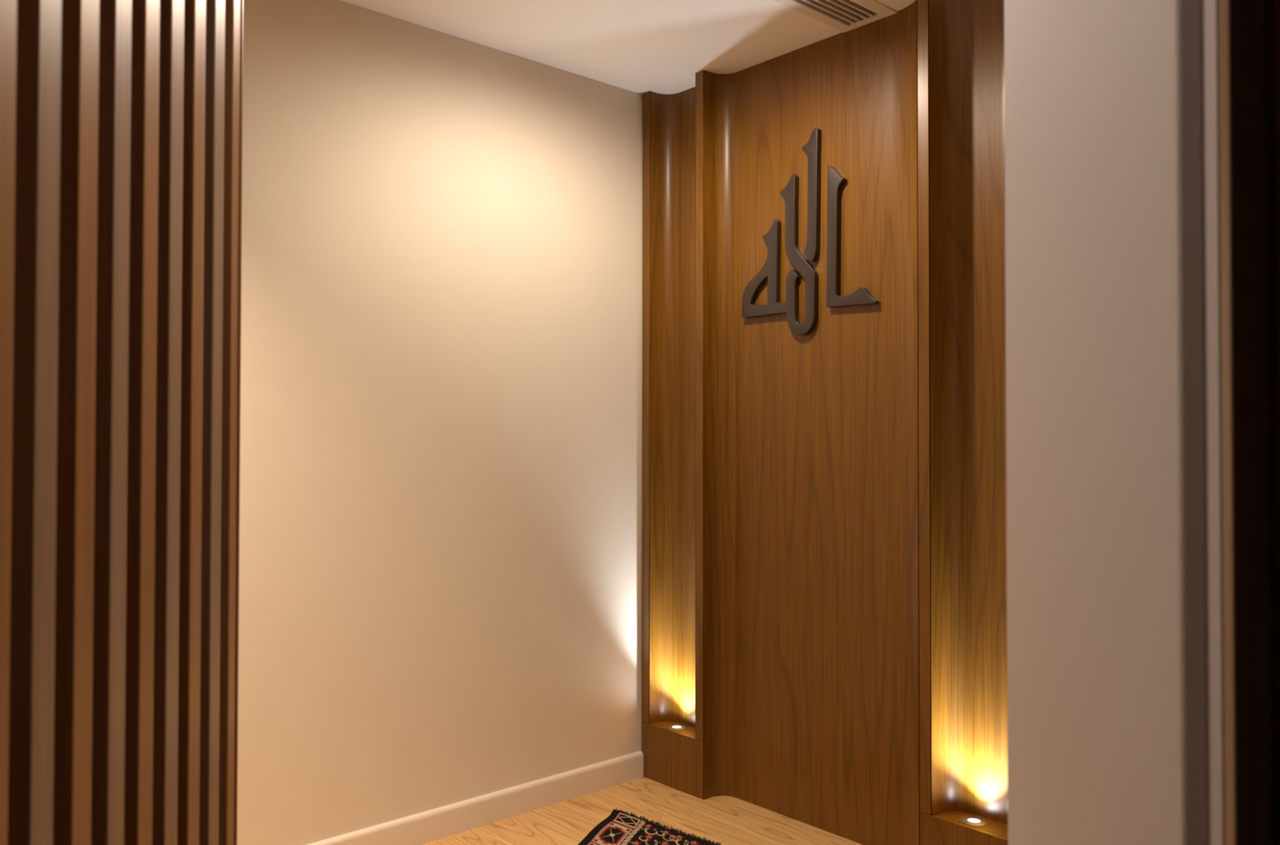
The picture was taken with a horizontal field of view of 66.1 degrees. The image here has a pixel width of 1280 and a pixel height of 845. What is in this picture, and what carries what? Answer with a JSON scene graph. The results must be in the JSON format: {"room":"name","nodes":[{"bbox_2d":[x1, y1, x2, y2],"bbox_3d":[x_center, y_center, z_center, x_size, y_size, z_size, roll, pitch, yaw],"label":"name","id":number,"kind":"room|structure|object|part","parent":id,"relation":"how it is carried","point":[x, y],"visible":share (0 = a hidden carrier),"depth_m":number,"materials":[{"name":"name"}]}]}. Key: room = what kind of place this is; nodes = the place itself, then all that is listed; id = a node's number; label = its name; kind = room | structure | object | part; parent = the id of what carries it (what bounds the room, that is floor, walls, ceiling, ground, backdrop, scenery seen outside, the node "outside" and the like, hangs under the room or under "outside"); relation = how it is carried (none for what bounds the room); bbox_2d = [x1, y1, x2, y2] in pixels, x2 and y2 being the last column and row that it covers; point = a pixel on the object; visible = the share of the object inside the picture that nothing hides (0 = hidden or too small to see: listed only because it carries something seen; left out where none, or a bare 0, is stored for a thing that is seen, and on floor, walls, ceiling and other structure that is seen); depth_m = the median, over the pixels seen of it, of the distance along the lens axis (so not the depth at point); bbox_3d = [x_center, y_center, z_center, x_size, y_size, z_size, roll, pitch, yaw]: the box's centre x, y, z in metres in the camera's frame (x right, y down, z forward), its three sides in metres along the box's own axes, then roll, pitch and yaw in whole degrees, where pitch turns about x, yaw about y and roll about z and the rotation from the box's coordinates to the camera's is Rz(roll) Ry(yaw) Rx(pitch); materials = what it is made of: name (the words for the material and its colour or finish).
{"room":"prayer room","nodes":[
{"label":"prayer room","id":0,"kind":"room"},
{"bbox_2d":[236,0,653,844],"bbox_3d":[-1.659,0.055,2.231,4.880,2.580,0.140,1,-1,-42],"label":"wall","id":1,"kind":"structure","parent":0,"point":[441,520],"depth_m":3.04,"materials":[{"name":"beige paint"}]},
{"bbox_2d":[306,751,643,844],"bbox_3d":[-1.582,1.220,2.177,4.250,0.090,0.017,1,-1,-42],"label":"baseboard","id":2,"kind":"structure","parent":1,"relation":"attached to","point":[419,828],"depth_m":3.16,"materials":[{"name":"paint"}]},
{"bbox_2d":[339,0,915,94],"bbox_3d":[-0.275,-1.317,0.410,5.300,0.129,4.750,1,-1,-42],"label":"ceiling","id":3,"kind":"structure","parent":0,"point":[640,46],"depth_m":3.06,"materials":[{"name":"white paint"}]},
{"bbox_2d":[773,0,897,32],"bbox_3d":[0.350,-1.254,2.686,0.938,0.066,0.192,1,-1,-42],"label":"ceiling vent","id":4,"kind":"object","parent":3,"relation":"in","point":[843,15],"visible":1,"depth_m":2.92,"materials":[{"name":"metal"}]},
{"bbox_3d":[0.323,-1.235,2.723,0.868,0.028,0.020,1,-1,-42],"label":"blade","id":5,"kind":"part","parent":4,"relation":"part of","materials":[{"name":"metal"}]},
{"bbox_3d":[0.338,-1.235,2.706,0.868,0.028,0.020,1,-1,-42],"label":"blade","id":6,"kind":"part","parent":4,"relation":"part of","materials":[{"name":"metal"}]},
{"bbox_3d":[0.353,-1.236,2.689,0.868,0.028,0.020,1,-1,-42],"label":"blade","id":7,"kind":"part","parent":4,"relation":"part of","materials":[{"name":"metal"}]},
{"bbox_3d":[0.369,-1.236,2.672,0.868,0.028,0.020,1,-1,-42],"label":"blade","id":8,"kind":"part","parent":4,"relation":"part of","materials":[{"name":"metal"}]},
{"bbox_3d":[0.384,-1.236,2.655,0.868,0.028,0.020,1,-1,-42],"label":"blade","id":9,"kind":"part","parent":4,"relation":"part of","materials":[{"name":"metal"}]},
{"bbox_2d":[421,776,862,844],"bbox_3d":[-0.279,1.278,0.369,5.300,0.080,4.750,1,-1,-42],"label":"floor","id":10,"kind":"structure","parent":0,"point":[724,820],"depth_m":3.17,"materials":[{"name":"brown wood"}]},
{"bbox_2d":[577,808,722,844],"bbox_3d":[-0.005,1.265,2.500,0.654,0.012,1.380,0,-1,19],"label":"rug","id":11,"kind":"object","parent":10,"relation":"on","point":[620,828],"visible":1,"depth_m":3.04,"materials":[{"name":"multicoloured fabric"}]},
{"bbox_2d":[641,70,703,799],"bbox_3d":[0.157,0.038,3.531,0.121,2.500,0.314,1,-1,-42],"label":"wood wall panel","id":12,"kind":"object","parent":10,"relation":"on","point":[673,548],"depth_m":3.58,"materials":[{"name":"brown wood"}]},
{"bbox_3d":[0.066,-0.060,3.635,0.121,2.301,0.039,1,-1,-42],"label":"post","id":13,"kind":"part","parent":12,"relation":"part of","materials":[{"name":"brown wood"}]},
{"bbox_3d":[0.117,1.188,3.479,0.018,0.198,0.314,1,-1,-42],"label":"plinth panel","id":14,"kind":"part","parent":12,"relation":"part of","materials":[{"name":"brown wood"}]},
{"bbox_3d":[0.163,1.099,3.519,0.102,0.018,0.238,1,-1,-42],"label":"sill","id":15,"kind":"part","parent":12,"relation":"part of","materials":[{"name":"brown wood"}]},
{"bbox_2d":[667,724,685,729],"bbox_3d":[0.131,1.088,3.517,0.066,0.003,0.066,1,-1,-42],"label":"uplight","id":16,"kind":"object","parent":12,"relation":"on","point":[676,726],"visible":1,"depth_m":3.51,"materials":[{"name":"metal"}]},
{"bbox_3d":[0.249,-0.063,3.429,0.121,2.301,0.036,1,-1,-42],"label":"post","id":17,"kind":"part","parent":12,"relation":"part of","materials":[{"name":"brown wood"}]},
{"bbox_2d":[917,0,1008,844],"bbox_3d":[0.924,0.025,2.667,0.121,2.500,0.311,1,-1,-42],"label":"wood wall panel","id":18,"kind":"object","parent":10,"relation":"on","point":[962,426],"depth_m":2.73,"materials":[{"name":"brown wood"}]},
{"bbox_3d":[0.833,-0.073,2.772,0.121,2.301,0.035,1,-1,-42],"label":"post","id":19,"kind":"part","parent":18,"relation":"part of","materials":[{"name":"brown wood"}]},
{"bbox_3d":[0.884,1.175,2.615,0.018,0.198,0.311,1,-1,-42],"label":"plinth panel","id":20,"kind":"part","parent":18,"relation":"part of","materials":[{"name":"brown wood"}]},
{"bbox_3d":[0.929,1.086,2.657,0.102,0.018,0.238,1,-1,-42],"label":"sill","id":21,"kind":"part","parent":18,"relation":"part of","materials":[{"name":"brown wood"}]},
{"bbox_2d":[961,816,986,826],"bbox_3d":[0.902,1.076,2.658,0.066,0.003,0.066,1,-1,-42],"label":"uplight","id":22,"kind":"object","parent":18,"relation":"on","point":[971,820],"visible":1,"depth_m":2.65,"materials":[{"name":"metal"}]},
{"bbox_2d":[1004,0,1210,844],"bbox_3d":[1.452,0.036,0.740,2.300,2.580,0.247,0,-1,-3],"label":"wall","id":23,"kind":"structure","parent":0,"point":[1108,592],"depth_m":0.64,"materials":[{"name":"paint"}]},
{"bbox_2d":[1204,0,1279,844],"bbox_3d":[0.525,-0.008,0.555,0.412,2.498,0.021,0,-1,-3],"label":"door frame","id":24,"kind":"structure","parent":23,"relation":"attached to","point":[1242,37],"depth_m":0.54,"materials":[{"name":"paint"}]},
{"bbox_3d":[-1.947,0.027,0.454,2.971,2.580,2.483,1,-1,-42],"label":"wall","id":25,"kind":"structure","parent":0,"visible":0},
{"bbox_2d":[0,0,243,844],"bbox_3d":[-0.388,-0.009,0.618,0.035,2.498,0.761,0,-1,-5],"label":"panel","id":26,"kind":"object","parent":25,"relation":"attached to","point":[121,121],"visible":1,"depth_m":0.72,"materials":[{"name":"brown wood"}]},
{"bbox_3d":[-0.420,-0.003,0.995,0.029,2.498,0.004,0,-1,-5],"label":"trim","id":27,"kind":"part","parent":26,"relation":"part of","materials":[{"name":"brown wood"}]},
{"bbox_3d":[1.611,0.057,2.099,0.145,2.580,4.400,1,-1,-42],"label":"wall","id":28,"kind":"structure","parent":0,"visible":0},
{"bbox_2d":[703,0,919,844],"bbox_3d":[0.538,0.031,3.096,0.110,2.500,0.841,1,-1,-42],"label":"wall panel","id":29,"kind":"object","parent":28,"relation":"attached to","point":[811,466],"visible":0.9,"depth_m":3.13,"materials":[{"name":"brown wood"}]},
{"bbox_2d":[742,128,879,335],"bbox_3d":[0.534,-0.607,3.160,0.018,0.652,0.542,1,-1,-42],"label":"calligraphy","id":30,"kind":"object","parent":29,"relation":"attached to","point":[770,271],"visible":1,"depth_m":3.14,"materials":[{"name":"brown metal"}]}
]}

